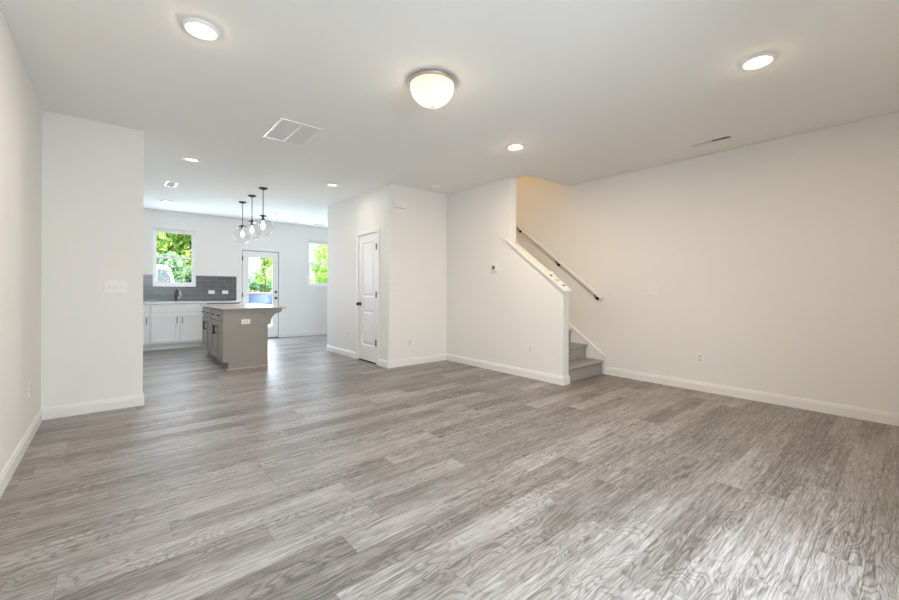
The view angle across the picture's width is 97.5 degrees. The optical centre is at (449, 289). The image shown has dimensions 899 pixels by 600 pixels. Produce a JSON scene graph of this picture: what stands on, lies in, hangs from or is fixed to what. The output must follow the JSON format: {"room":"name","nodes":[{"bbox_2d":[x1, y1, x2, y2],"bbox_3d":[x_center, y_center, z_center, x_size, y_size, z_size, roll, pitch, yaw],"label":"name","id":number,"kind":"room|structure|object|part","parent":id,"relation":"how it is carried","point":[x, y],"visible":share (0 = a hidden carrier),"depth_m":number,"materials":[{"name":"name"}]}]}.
{"room":"empty living room","nodes":[
{"label":"empty living room","id":0,"kind":"room"},
{"bbox_2d":[0,10,41,472],"bbox_3d":[-3.493,-0.385,3.256,0.120,3.090,10.427,0,0,-40],"label":"wall","id":1,"kind":"structure","parent":0,"point":[20,108],"depth_m":2.65,"materials":[{"name":"paint"}]},
{"bbox_2d":[28,380,30,396],"bbox_3d":[-3.201,0.761,3.005,0.009,0.117,0.072,0,0,-40],"label":"power outlet","id":2,"kind":"object","parent":1,"relation":"attached to","point":[29,382],"visible":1,"depth_m":2.98,"materials":[{"name":"white plastic"}]},
{"bbox_2d":[0,394,144,497],"bbox_3d":[-1.653,1.115,1.732,0.726,0.106,5.473,0,0,-40],"label":"baseboard","id":3,"kind":"structure","parent":1,"relation":"attached to","point":[54,412],"depth_m":3.54,"materials":[{"name":"paint"}]},
{"bbox_2d":[41,110,143,407],"bbox_3d":[-3.375,-0.210,3.759,0.712,2.740,0.117,0,0,-40],"label":"wall","id":4,"kind":"structure","parent":0,"point":[93,171],"depth_m":3.69,"materials":[{"name":"paint"}]},
{"bbox_2d":[104,281,125,292],"bbox_3d":[-3.223,-0.021,3.800,0.162,0.118,0.019,0,0,-40],"label":"switch plate","id":5,"kind":"object","parent":4,"relation":"attached to","point":[109,286],"visible":1,"depth_m":3.80,"materials":[{"name":"white plastic"}]},
{"bbox_2d":[143,208,327,332],"bbox_3d":[-4.593,-0.390,9.061,5.711,3.090,0.150,0,0,-40],"label":"wall","id":6,"kind":"structure","parent":0,"point":[217,246],"depth_m":9.10,"materials":[{"name":"paint"}]},
{"bbox_2d":[153,228,195,286],"bbox_3d":[-5.666,-0.637,8.126,0.729,1.170,0.137,0,0,-40],"label":"window","id":7,"kind":"structure","parent":6,"relation":"in","point":[155,230],"depth_m":8.12,"materials":[{"name":"white plastic"}]},
{"bbox_3d":[-5.678,-0.382,8.139,0.669,0.576,0.026,0,0,-40],"label":"sash","id":8,"kind":"part","parent":7,"relation":"part of","materials":[{"name":"glass"}]},
{"bbox_3d":[-5.694,-0.911,8.161,0.669,0.562,0.025,0,0,-40],"label":"sash","id":9,"kind":"part","parent":7,"relation":"part of","materials":[{"name":"clear glass"}]},
{"bbox_3d":[-5.646,-0.060,8.099,0.729,0.016,0.067,0,0,-40],"label":"sill","id":10,"kind":"part","parent":7,"relation":"part of","materials":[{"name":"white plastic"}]},
{"bbox_2d":[143,275,236,301],"bbox_3d":[-5.603,-0.018,8.102,2.195,0.533,0.009,0,0,-40],"label":"backsplash","id":11,"kind":"structure","parent":6,"relation":"attached to","point":[203,283],"depth_m":8.34,"materials":[{"name":"grey tile"}]},
{"bbox_2d":[239,247,281,337],"bbox_3d":[-4.410,0.106,9.185,0.925,2.100,0.200,0,0,-40],"label":"door","id":12,"kind":"structure","parent":6,"relation":"in","point":[275,331],"depth_m":9.31,"materials":[{"name":"paint"}]},
{"bbox_3d":[-4.383,0.082,9.151,0.579,1.684,0.010,0,0,-40],"label":"glass frame","id":13,"kind":"part","parent":12,"relation":"part of","materials":[{"name":"glass"}]},
{"bbox_2d":[308,240,327,286],"bbox_3d":[-3.296,-0.645,10.135,0.729,1.164,0.137,0,0,-40],"label":"window","id":14,"kind":"structure","parent":6,"relation":"in","point":[309,241],"depth_m":10.02,"materials":[{"name":"white plastic"}]},
{"bbox_3d":[-3.309,-0.383,10.149,0.669,0.554,0.026,0,0,-40],"label":"sash","id":15,"kind":"part","parent":14,"relation":"part of","materials":[{"name":"glass"}]},
{"bbox_3d":[-3.325,-0.908,10.170,0.669,0.578,0.025,0,0,-40],"label":"sash","id":16,"kind":"part","parent":14,"relation":"part of","materials":[{"name":"white plastic"}]},
{"bbox_2d":[327,183,395,360],"bbox_3d":[-1.569,-0.202,6.712,0.117,2.740,2.217,0,0,-40],"label":"wall","id":17,"kind":"structure","parent":0,"point":[374,208],"depth_m":6.64,"materials":[{"name":"paint"}]},
{"bbox_2d":[282,330,355,358],"bbox_3d":[-1.984,1.113,8.724,2.157,0.106,3.747,0,0,-40],"label":"baseboard","id":18,"kind":"structure","parent":17,"relation":"attached to","point":[337,350],"depth_m":9.45,"materials":[{"name":"paint"}]},
{"bbox_2d":[356,227,379,364],"bbox_3d":[-1.297,0.111,6.342,0.179,2.117,0.750,0,0,-40],"label":"door","id":19,"kind":"structure","parent":17,"relation":"in","point":[367,241],"depth_m":6.33,"materials":[{"name":"paint"}]},
{"bbox_3d":[-1.311,0.623,6.333,0.013,0.568,0.383,0,0,-40],"label":"panel","id":20,"kind":"part","parent":19,"relation":"part of","materials":[{"name":"paint"}]},
{"bbox_3d":[-1.307,-0.316,6.333,0.013,0.880,0.383,0,0,-40],"label":"panel","id":21,"kind":"part","parent":19,"relation":"part of","materials":[{"name":"paint"}]},
{"bbox_2d":[395,185,446,359],"bbox_3d":[-0.466,-0.197,6.271,0.994,2.740,0.117,0,0,-40],"label":"wall","id":22,"kind":"structure","parent":0,"point":[421,228],"depth_m":6.21,"materials":[{"name":"paint"}]},
{"bbox_2d":[394,199,405,208],"bbox_3d":[-0.745,-1.275,5.923,0.196,0.116,0.046,0,0,-40],"label":"door chime","id":23,"kind":"object","parent":22,"relation":"attached to","point":[401,204],"visible":1,"depth_m":5.90,"materials":[{"name":"white plastic"}]},
{"bbox_3d":[-0.730,-1.275,5.906,0.180,0.100,0.002,0,0,-40],"label":"plate","id":24,"kind":"part","parent":23,"relation":"part of","materials":[{"name":"white plastic"}]},
{"bbox_2d":[408,338,411,345],"bbox_3d":[-0.606,0.815,6.073,0.072,0.117,0.009,0,0,-40],"label":"power outlet","id":25,"kind":"object","parent":22,"relation":"attached to","point":[409,339],"visible":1,"depth_m":6.07,"materials":[{"name":"white plastic"}]},
{"bbox_2d":[0,334,898,599],"bbox_3d":[-1.276,1.220,5.142,5.951,0.100,10.427,0,0,-40],"label":"floor","id":26,"kind":"structure","parent":0,"point":[314,472],"depth_m":2.31,"materials":[{"name":"grey wood"}]},
{"bbox_2d":[143,304,149,350],"bbox_3d":[-5.991,0.715,7.346,0.610,0.868,0.658,0,0,-40],"label":"base cabinet","id":27,"kind":"object","parent":26,"relation":"on","point":[146,307],"visible":0.3,"depth_m":7.30,"materials":[{"name":"white paint"}]},
{"bbox_3d":[-5.806,0.377,7.130,0.570,0.130,0.019,0,0,-40],"label":"drawer","id":28,"kind":"part","parent":27,"relation":"part of","materials":[{"name":"white paint"}]},
{"bbox_3d":[-5.693,0.745,7.227,0.270,0.540,0.020,0,0,-40],"label":"door","id":29,"kind":"part","parent":27,"relation":"part of","materials":[{"name":"white paint"}]},
{"bbox_2d":[149,303,206,349],"bbox_3d":[-5.409,0.717,7.840,0.910,0.868,0.658,0,0,-40],"label":"base cabinet","id":30,"kind":"object","parent":26,"relation":"on","point":[172,326],"visible":0.9,"depth_m":7.59,"materials":[{"name":"white paint"}]},
{"bbox_3d":[-5.393,0.746,7.482,0.428,0.540,0.020,0,0,-40],"label":"door","id":31,"kind":"part","parent":30,"relation":"part of","materials":[{"name":"white paint"}]},
{"bbox_3d":[-5.055,0.748,7.768,0.428,0.540,0.020,0,0,-40],"label":"door","id":32,"kind":"part","parent":30,"relation":"part of","materials":[{"name":"white paint"}]},
{"bbox_2d":[143,300,242,303],"bbox_3d":[-5.403,0.266,7.860,2.188,0.034,0.636,0,0,-40],"label":"countertop","id":33,"kind":"structure","parent":30,"relation":"on","point":[228,301],"depth_m":7.88,"materials":[{"name":"stone"}]},
{"bbox_2d":[175,289,181,300],"bbox_3d":[-5.474,0.124,7.943,0.123,0.249,0.165,0,0,-25],"label":"faucet","id":34,"kind":"object","parent":33,"relation":"on","point":[177,290],"visible":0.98,"depth_m":7.96,"materials":[{"name":"brown metal"}]},
{"bbox_2d":[201,306,216,360],"bbox_3d":[-3.877,0.724,6.782,0.615,0.868,0.824,0,0,-40],"label":"base cabinet","id":35,"kind":"object","parent":26,"relation":"on","point":[206,311],"visible":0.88,"depth_m":6.58,"materials":[{"name":"grey paint"}]},
{"bbox_3d":[-4.201,0.748,6.766,0.020,0.547,0.386,0,0,-40],"label":"door","id":36,"kind":"part","parent":35,"relation":"part of","materials":[{"name":"grey paint"}]},
{"bbox_3d":[-4.072,0.379,6.616,0.020,0.133,0.780,0,0,-40],"label":"drawer","id":37,"kind":"part","parent":35,"relation":"part of","materials":[{"name":"grey paint"}]},
{"bbox_3d":[-3.946,0.749,6.465,0.020,0.547,0.386,0,0,-40],"label":"door","id":38,"kind":"part","parent":35,"relation":"part of","materials":[{"name":"grey paint"}]},
{"bbox_2d":[211,308,227,368],"bbox_3d":[-3.317,0.727,6.122,0.615,0.868,0.900,0,0,-40],"label":"base cabinet","id":39,"kind":"object","parent":26,"relation":"on","point":[216,314],"visible":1,"depth_m":5.91,"materials":[{"name":"grey paint"}]},
{"bbox_3d":[-3.653,0.750,6.120,0.020,0.547,0.424,0,0,-40],"label":"door","id":40,"kind":"part","parent":39,"relation":"part of","materials":[{"name":"grey paint"}]},
{"bbox_3d":[-3.512,0.381,5.955,0.020,0.133,0.856,0,0,-40],"label":"drawer","id":41,"kind":"part","parent":39,"relation":"part of","materials":[{"name":"grey paint"}]},
{"bbox_3d":[-3.374,0.752,5.790,0.020,0.547,0.424,0,0,-40],"label":"door","id":42,"kind":"part","parent":39,"relation":"part of","materials":[{"name":"grey paint"}]},
{"bbox_2d":[206,309,267,369],"bbox_3d":[-3.545,0.726,6.449,0.607,0.868,1.762,0,0,-40],"label":"surround","id":43,"kind":"object","parent":39,"relation":"attached to","point":[244,345],"visible":0.97,"depth_m":5.78,"materials":[{"name":"grey paint"}]},
{"bbox_3d":[-3.525,1.151,6.467,0.551,0.018,1.762,0,0,-40],"label":"shoe moulding","id":44,"kind":"part","parent":43,"relation":"part of","materials":[{"name":"grey wood"}]},
{"bbox_2d":[241,319,249,323],"bbox_3d":[-2.985,0.478,5.777,0.117,0.072,0.009,0,0,-40],"label":"power outlet","id":45,"kind":"object","parent":43,"relation":"attached to","point":[244,321],"visible":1,"depth_m":5.77,"materials":[{"name":"white plastic"}]},
{"bbox_2d":[268,308,281,324],"bbox_3d":[-2.692,0.417,6.063,0.214,0.242,0.045,0,0,-40],"label":"corbel","id":46,"kind":"object","parent":43,"relation":"attached to","point":[271,312],"visible":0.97,"depth_m":6.01,"materials":[{"name":"grey paint"}]},
{"bbox_2d":[200,303,286,309],"bbox_3d":[-3.458,0.281,6.523,0.904,0.022,1.800,0,0,-40],"label":"countertop","id":47,"kind":"structure","parent":39,"relation":"on","point":[242,305],"depth_m":6.15,"materials":[{"name":"beige stone"}]},
{"bbox_2d":[568,329,603,381],"bbox_3d":[0.747,-0.077,6.476,0.882,2.508,3.324,0,0,-40],"label":"staircase","id":48,"kind":"structure","parent":26,"relation":"on","point":[580,367],"depth_m":5.39,"materials":[{"name":"carpet"}]},
{"bbox_2d":[0,0,898,227],"bbox_3d":[-1.250,-1.745,5.134,5.721,0.350,10.157,0,0,-40],"label":"ceiling","id":49,"kind":"structure","parent":0,"point":[591,90],"depth_m":2.99,"materials":[{"name":"paint"}]},
{"bbox_2d":[160,200,173,202],"bbox_3d":[-5.083,-1.578,7.091,0.196,0.018,0.196,0,0,-40],"label":"recessed light","id":50,"kind":"object","parent":49,"relation":"in","point":[165,201],"visible":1,"depth_m":7.09,"materials":[{"name":"white plastic"}]},
{"bbox_2d":[164,181,177,187],"bbox_3d":[-4.193,-1.579,5.931,0.150,0.008,0.360,0,0,-40],"label":"ceiling vent","id":51,"kind":"object","parent":49,"relation":"in","point":[167,183],"visible":1,"depth_m":5.93,"materials":[{"name":"white plastic"}]},
{"bbox_2d":[182,157,200,162],"bbox_3d":[-3.134,-1.570,4.797,0.196,0.018,0.196,0,0,-40],"label":"recessed light","id":52,"kind":"object","parent":49,"relation":"in","point":[188,159],"visible":1,"depth_m":4.78,"materials":[{"name":"white plastic"}]},
{"bbox_2d":[182,17,219,40],"bbox_3d":[-1.498,-1.562,2.377,0.196,0.018,0.196,0,0,-40],"label":"recessed light","id":53,"kind":"object","parent":49,"relation":"in","point":[198,28],"visible":1,"depth_m":2.37,"materials":[{"name":"white plastic"}]},
{"bbox_2d":[233,201,251,236],"bbox_3d":[-3.758,-1.212,7.154,0.296,0.739,0.296,0,0,-40],"label":"pendant light","id":54,"kind":"object","parent":49,"relation":"hanging from","point":[242,226],"visible":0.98,"depth_m":7.13,"materials":[{"name":"black metal"}]},
{"bbox_2d":[248,195,261,232],"bbox_3d":[-3.338,-1.210,6.658,0.296,0.739,0.296,0,0,-40],"label":"pendant light","id":55,"kind":"object","parent":49,"relation":"hanging from","point":[252,196],"visible":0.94,"depth_m":6.64,"materials":[{"name":"black metal"}]},
{"bbox_2d":[252,187,272,235],"bbox_3d":[-2.914,-1.208,6.159,0.296,0.739,0.296,0,0,-40],"label":"pendant light","id":56,"kind":"object","parent":49,"relation":"hanging from","point":[262,217],"visible":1,"depth_m":6.14,"materials":[{"name":"black metal"}]},
{"bbox_2d":[263,118,323,145],"bbox_3d":[-1.578,-1.568,3.959,0.405,0.008,0.580,0,0,-40],"label":"ceiling vent","id":57,"kind":"object","parent":49,"relation":"in","point":[284,130],"visible":1,"depth_m":3.94,"materials":[{"name":"white plastic"}]},
{"bbox_2d":[326,183,338,186],"bbox_3d":[-1.764,-1.564,5.926,0.196,0.018,0.196,0,0,-40],"label":"recessed light","id":58,"kind":"object","parent":49,"relation":"in","point":[327,184],"visible":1,"depth_m":5.91,"materials":[{"name":"white plastic"}]},
{"bbox_2d":[408,69,455,109],"bbox_3d":[-0.131,-1.457,2.971,0.356,0.217,0.356,0,0,-40],"label":"flush light","id":59,"kind":"object","parent":49,"relation":"attached to","point":[432,89],"visible":1,"depth_m":2.86,"materials":[{"name":"white glass"}]},
{"bbox_2d":[432,185,439,188],"bbox_3d":[-0.205,-1.547,5.984,0.132,0.037,0.132,0,0,-40],"label":"smoke detector","id":60,"kind":"object","parent":49,"relation":"attached to","point":[433,186],"visible":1,"depth_m":5.94,"materials":[{"name":"white plastic"}]},
{"bbox_2d":[506,143,523,149],"bbox_3d":[0.719,-1.553,4.301,0.196,0.018,0.196,0,0,-40],"label":"recessed light","id":61,"kind":"object","parent":49,"relation":"in","point":[513,146],"visible":1,"depth_m":4.30,"materials":[{"name":"white plastic"}]},
{"bbox_2d":[689,134,732,147],"bbox_3d":[2.729,-1.546,4.118,0.115,0.014,0.370,0,0,-40],"label":"ceiling vent","id":62,"kind":"object","parent":49,"relation":"in","point":[729,136],"visible":1,"depth_m":4.11,"materials":[{"name":"white plastic"}]},
{"bbox_2d":[740,52,775,69],"bbox_3d":[2.097,-1.547,2.681,0.196,0.018,0.196,0,0,-40],"label":"recessed light","id":63,"kind":"object","parent":49,"relation":"in","point":[759,60],"visible":1,"depth_m":2.67,"materials":[{"name":"white plastic"}]},
{"bbox_2d":[446,177,568,376],"bbox_3d":[0.047,-1.525,6.532,0.117,5.400,4.341,0,0,-40],"label":"wall","id":64,"kind":"structure","parent":0,"point":[493,317],"depth_m":5.68,"materials":[{"name":"paint"}]},
{"bbox_2d":[379,353,569,385],"bbox_3d":[0.361,1.124,5.816,2.813,0.106,1.014,0,0,23],"label":"baseboard","id":65,"kind":"structure","parent":64,"relation":"attached to","point":[545,377],"depth_m":5.83,"materials":[{"name":"paint"}]},
{"bbox_2d":[492,264,497,271],"bbox_3d":[0.653,-0.309,5.699,0.028,0.112,0.116,0,0,-40],"label":"thermostat","id":66,"kind":"object","parent":64,"relation":"attached to","point":[494,266],"visible":1,"depth_m":5.68,"materials":[{"name":"white plastic"}]},
{"bbox_2d":[528,344,532,353],"bbox_3d":[1.070,0.794,5.216,0.009,0.117,0.072,0,0,-40],"label":"power outlet","id":67,"kind":"object","parent":64,"relation":"attached to","point":[530,347],"visible":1,"depth_m":5.21,"materials":[{"name":"white plastic"}]},
{"bbox_2d":[506,239,571,292],"bbox_3d":[1.160,-0.330,5.213,0.181,0.735,0.948,0,0,-40],"label":"trim","id":68,"kind":"structure","parent":64,"relation":"attached to","point":[521,250],"depth_m":5.24,"materials":[{"name":"paint"}]},
{"bbox_2d":[547,271,569,288],"bbox_3d":[1.374,-0.117,4.974,0.140,0.229,0.260,0,0,-40],"label":"paper sheet","id":69,"kind":"object","parent":68,"relation":"on","point":[551,274],"visible":1,"depth_m":4.98,"materials":[{"name":"white paper"}]},
{"bbox_2d":[516,112,898,413],"bbox_3d":[0.959,-1.521,7.028,0.120,5.400,10.427,0,0,-40],"label":"wall","id":70,"kind":"structure","parent":0,"point":[776,262],"depth_m":4.24,"materials":[{"name":"paint"}]},
{"bbox_2d":[516,223,602,299],"bbox_3d":[1.028,-1.214,6.779,0.094,2.732,3.383,0,0,-40],"label":"handrail","id":71,"kind":"object","parent":70,"relation":"attached to","point":[533,239],"visible":0.75,"depth_m":5.94,"materials":[{"name":"paint"}]},
{"bbox_2d":[569,323,605,373],"bbox_3d":[1.002,-0.256,6.858,0.026,2.871,3.635,0,0,-40],"label":"trim","id":72,"kind":"structure","parent":70,"relation":"attached to","point":[571,327],"depth_m":5.64,"materials":[{"name":"paint"}]},
{"bbox_2d":[696,353,702,362],"bbox_3d":[2.923,0.805,4.600,0.009,0.117,0.072,0,0,-40],"label":"power outlet","id":73,"kind":"object","parent":70,"relation":"attached to","point":[699,356],"visible":1,"depth_m":4.60,"materials":[{"name":"white plastic"}]},
{"bbox_2d":[606,367,898,425],"bbox_3d":[3.184,1.136,4.288,0.014,0.106,3.115,0,0,-40],"label":"baseboard","id":74,"kind":"structure","parent":70,"relation":"attached to","point":[878,416],"depth_m":4.11,"materials":[{"name":"paint"}]},
{"label":"outside","id":75,"kind":"structure","parent":0,"visible":0},
{"bbox_3d":[-12.517,0.790,41.810,85.000,0.961,60.040,0,0,-40],"label":"lawn","id":76,"kind":"structure","parent":75,"visible":0},
{"bbox_2d":[157,265,174,281],"bbox_3d":[-12.006,0.116,14.076,5.357,2.045,1.840,0,0,-40],"label":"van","id":77,"kind":"object","parent":76,"relation":"on","point":[164,274],"visible":0.04,"depth_m":14.29,"materials":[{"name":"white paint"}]},
{"bbox_2d":[157,232,191,281],"bbox_3d":[-13.865,-1.802,19.747,5.768,5.699,3.364,0,0,-40],"label":"broadleaf tree","id":78,"kind":"object","parent":76,"relation":"on","point":[178,243],"visible":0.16,"depth_m":19.29,"materials":[{"name":"green plant"}]},
{"bbox_2d":[157,251,191,281],"bbox_3d":[-11.659,-0.244,17.567,4.662,2.827,2.134,0,0,-40],"label":"leafy shrub","id":79,"kind":"object","parent":76,"relation":"on","point":[173,264],"visible":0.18,"depth_m":16.84,"materials":[{"name":"green plant"}]},
{"bbox_2d":[249,292,271,304],"bbox_3d":[-9.916,0.628,20.439,2.180,0.916,2.180,0,0,-40],"label":"pool","id":80,"kind":"object","parent":76,"relation":"on","point":[254,297],"visible":0.3,"depth_m":19.56,"materials":[{"name":"blue plastic"}]},
{"bbox_2d":[249,276,271,291],"bbox_3d":[-13.679,-0.054,27.737,4.576,2.018,2.343,0,0,-40],"label":"leafy shrub","id":81,"kind":"object","parent":76,"relation":"on","point":[252,283],"visible":0.21,"depth_m":27.76,"materials":[{"name":"green plant"}]},
{"bbox_2d":[253,258,271,291],"bbox_3d":[-11.412,-1.163,24.323,1.526,4.371,1.273,0,0,-40],"label":"slender tree","id":82,"kind":"object","parent":76,"relation":"on","point":[265,261],"visible":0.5,"depth_m":24.16,"materials":[{"name":"green plant"}]},
{"bbox_2d":[310,244,327,282],"bbox_3d":[-6.086,-0.974,20.926,2.488,4.233,1.936,0,0,-21],"label":"tree","id":83,"kind":"object","parent":76,"relation":"on","point":[320,271],"visible":0.3,"depth_m":20.34,"materials":[{"name":"green plant"}]}
]}

